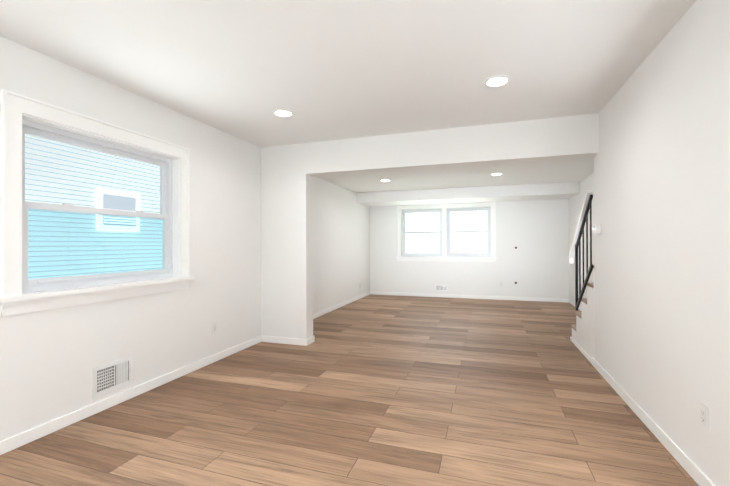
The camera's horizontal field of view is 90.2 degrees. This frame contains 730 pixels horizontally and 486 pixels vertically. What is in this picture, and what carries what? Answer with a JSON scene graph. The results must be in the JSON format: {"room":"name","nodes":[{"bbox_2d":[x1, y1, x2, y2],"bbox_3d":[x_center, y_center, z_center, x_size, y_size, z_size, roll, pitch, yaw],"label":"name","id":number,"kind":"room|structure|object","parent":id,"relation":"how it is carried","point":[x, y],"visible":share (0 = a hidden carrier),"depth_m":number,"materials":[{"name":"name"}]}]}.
{"room":"empty living room","nodes":[
{"label":"empty living room","id":0,"kind":"room"},
{"bbox_2d":[0,36,369,440],"bbox_3d":[-1.408,-0.072,4.517,0.150,2.620,9.526,0,0,18],"label":"wall","id":1,"kind":"structure","parent":0,"point":[50,359],"depth_m":3.27,"materials":[{"name":"paint"}]},
{"bbox_2d":[0,89,194,315],"bbox_3d":[-1.949,-0.233,2.797,0.198,1.323,1.466,0,0,18],"label":"window","id":2,"kind":"structure","parent":1,"relation":"in","point":[21,292],"depth_m":2.57,"materials":[{"name":"paint"}]},
{"bbox_2d":[92,355,132,397],"bbox_3d":[-1.897,1.005,2.749,0.020,0.217,0.310,0,0,18],"label":"air vent","id":3,"kind":"object","parent":1,"relation":"in","point":[111,376],"visible":1,"depth_m":2.74,"materials":[{"name":"white metal"}]},
{"bbox_2d":[0,335,263,454],"bbox_3d":[-2.035,1.191,2.336,0.017,0.078,4.700,0,0,18],"label":"baseboard","id":4,"kind":"structure","parent":1,"relation":"attached to","point":[11,443],"depth_m":2.70,"materials":[{"name":"paint"}]},
{"bbox_2d":[212,322,216,333],"bbox_3d":[-1.564,0.883,3.777,0.008,0.115,0.070,0,0,18],"label":"outlet","id":5,"kind":"object","parent":1,"relation":"attached to","point":[214,327],"visible":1,"depth_m":3.77,"materials":[{"name":"white plastic"}]},
{"bbox_2d":[313,291,371,318],"bbox_3d":[-0.556,1.206,6.801,0.017,0.078,4.346,0,0,18],"label":"baseboard","id":6,"kind":"structure","parent":1,"relation":"attached to","point":[337,306],"depth_m":6.94,"materials":[{"name":"paint"}]},
{"bbox_2d":[261,174,312,338],"bbox_3d":[-0.979,0.202,4.560,0.634,2.068,0.180,0,0,18],"label":"wall","id":7,"kind":"structure","parent":0,"point":[286,256],"depth_m":4.47,"materials":[{"name":"paint"}]},
{"bbox_2d":[264,336,307,345],"bbox_3d":[-0.985,1.197,4.459,0.617,0.078,0.017,0,0,18],"label":"baseboard","id":8,"kind":"structure","parent":7,"relation":"attached to","point":[272,339],"depth_m":4.44,"materials":[{"name":"paint"}]},
{"bbox_2d":[308,335,314,342],"bbox_3d":[-0.924,1.198,4.643,0.617,0.078,0.017,0,0,18],"label":"baseboard","id":9,"kind":"structure","parent":7,"relation":"attached to","point":[312,339],"depth_m":4.47,"materials":[{"name":"paint"}]},
{"bbox_2d":[0,0,695,147],"bbox_3d":[-0.003,-1.311,1.671,4.320,0.180,4.700,0,0,18],"label":"ceiling","id":10,"kind":"structure","parent":0,"point":[325,70],"depth_m":2.35,"materials":[{"name":"paint"}]},
{"bbox_2d":[273,109,293,116],"bbox_3d":[-0.761,-1.207,3.387,0.190,0.006,0.190,0,0,18],"label":"recessed light","id":11,"kind":"object","parent":10,"relation":"in","point":[282,113],"visible":1,"depth_m":3.39,"materials":[{"name":"paint"}]},
{"bbox_2d":[484,76,509,87],"bbox_3d":[0.995,-1.216,2.742,0.190,0.006,0.190,0,0,18],"label":"recessed light","id":12,"kind":"object","parent":10,"relation":"in","point":[495,81],"visible":1,"depth_m":2.74,"materials":[{"name":"paint"}]},
{"bbox_2d":[0,294,698,485],"bbox_3d":[0.719,1.286,3.808,4.620,0.120,9.526,0,0,18],"label":"floor","id":13,"kind":"structure","parent":0,"point":[381,390],"depth_m":2.54,"materials":[{"name":"brown wood"}]},
{"bbox_2d":[569,190,594,358],"bbox_3d":[2.511,0.318,3.436,0.668,1.800,2.231,0,0,18],"label":"staircase","id":14,"kind":"structure","parent":13,"relation":"on","point":[583,332],"depth_m":3.89,"materials":[{"name":"paint"}]},
{"bbox_2d":[261,113,598,176],"bbox_3d":[0.471,-1.115,4.084,3.700,0.552,0.180,0,0,18],"label":"header beam","id":15,"kind":"structure","parent":0,"point":[568,137],"depth_m":3.88,"materials":[{"name":"paint"}]},
{"bbox_2d":[315,157,593,192],"bbox_3d":[1.477,-1.251,6.136,4.320,0.270,4.346,0,0,18],"label":"ceiling","id":16,"kind":"structure","parent":0,"point":[552,171],"depth_m":6.11,"materials":[{"name":"paint"}]},
{"bbox_2d":[357,182,578,206],"bbox_3d":[2.018,-1.005,7.767,4.320,0.210,0.906,0,0,18],"label":"soffit","id":17,"kind":"structure","parent":16,"relation":"attached to","point":[549,191],"depth_m":7.38,"materials":[{"name":"paint"}]},
{"bbox_2d":[370,199,568,298],"bbox_3d":[2.188,-0.068,8.264,4.320,2.620,0.150,0,0,18],"label":"wall","id":18,"kind":"structure","parent":0,"point":[535,263],"depth_m":7.90,"materials":[{"name":"paint"}]},
{"bbox_2d":[435,284,447,290],"bbox_3d":[1.745,1.028,8.316,0.285,0.150,0.020,0,0,18],"label":"air vent","id":19,"kind":"object","parent":18,"relation":"in","point":[441,287],"visible":1,"depth_m":8.32,"materials":[{"name":"white metal"}]},
{"bbox_2d":[395,202,497,261],"bbox_3d":[1.830,-0.244,8.354,2.281,1.338,0.198,0,0,18],"label":"window","id":20,"kind":"structure","parent":18,"relation":"in","point":[444,232],"depth_m":8.31,"materials":[{"name":"paint"}]},
{"bbox_2d":[372,291,567,302],"bbox_3d":[2.182,1.202,8.176,4.290,0.078,0.013,0,0,18],"label":"baseboard","id":21,"kind":"structure","parent":18,"relation":"attached to","point":[373,292],"depth_m":8.08,"materials":[{"name":"paint"}]},
{"bbox_2d":[569,172,593,305],"bbox_3d":[2.835,-0.095,3.111,0.150,2.620,9.526,0,0,18],"label":"wall","id":22,"kind":"structure","parent":0,"point":[577,200],"depth_m":6.58,"materials":[{"name":"paint"}]},
{"bbox_2d":[568,299,580,310],"bbox_3d":[3.692,1.186,5.943,0.017,0.078,3.270,0,0,18],"label":"baseboard","id":23,"kind":"structure","parent":22,"relation":"attached to","point":[569,301],"depth_m":7.17,"materials":[{"name":"paint"}]},
{"bbox_2d":[594,0,729,485],"bbox_3d":[1.540,-0.009,1.251,0.100,2.440,4.880,0,0,18],"label":"wall","id":24,"kind":"structure","parent":0,"point":[662,244],"depth_m":2.07,"materials":[{"name":"paint"}]},
{"bbox_2d":[593,224,600,233],"bbox_3d":[2.187,-0.131,3.430,0.039,0.090,0.114,0,0,18],"label":"thermostat","id":25,"kind":"object","parent":24,"relation":"attached to","point":[596,228],"visible":1,"depth_m":3.38,"materials":[{"name":"white plastic"}]},
{"bbox_2d":[570,336,714,485],"bbox_3d":[1.655,1.174,1.763,0.017,0.078,5.932,0,0,18],"label":"baseboard","id":26,"kind":"structure","parent":24,"relation":"attached to","point":[691,468],"depth_m":2.28,"materials":[{"name":"paint"}]},
{"bbox_2d":[699,402,708,431],"bbox_3d":[1.664,0.851,1.786,0.008,0.115,0.070,0,0,18],"label":"outlet","id":27,"kind":"object","parent":24,"relation":"attached to","point":[703,416],"visible":1,"depth_m":1.78,"materials":[{"name":"white plastic"}]},
{"label":"outside","id":28,"kind":"structure","parent":0,"visible":0},
{"bbox_3d":[8.161,1.711,17.234,90.000,0.200,110.000,0,0,18],"label":"ground","id":29,"kind":"structure","parent":28,"visible":0},
{"bbox_2d":[25,134,162,278],"bbox_3d":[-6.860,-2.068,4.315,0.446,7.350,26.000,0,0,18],"label":"window glass","id":30,"kind":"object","parent":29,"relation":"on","point":[145,190],"depth_m":7.43,"materials":[{"name":"clear glass"}]},
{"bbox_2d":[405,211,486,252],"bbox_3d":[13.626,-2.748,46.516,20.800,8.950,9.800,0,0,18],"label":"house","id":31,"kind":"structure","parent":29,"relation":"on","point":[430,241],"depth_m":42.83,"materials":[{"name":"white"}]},
{"bbox_3d":[5.081,1.599,13.502,6.500,0.012,11.024,0,0,18],"label":"lawn","id":32,"kind":"structure","parent":29,"relation":"on","visible":0},
{"bbox_2d":[450,248,472,252],"bbox_3d":[3.240,0.897,12.538,0.979,1.422,0.861,0,0,18],"label":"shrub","id":33,"kind":"object","parent":32,"relation":"on","point":[460,251],"depth_m":12.35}
]}

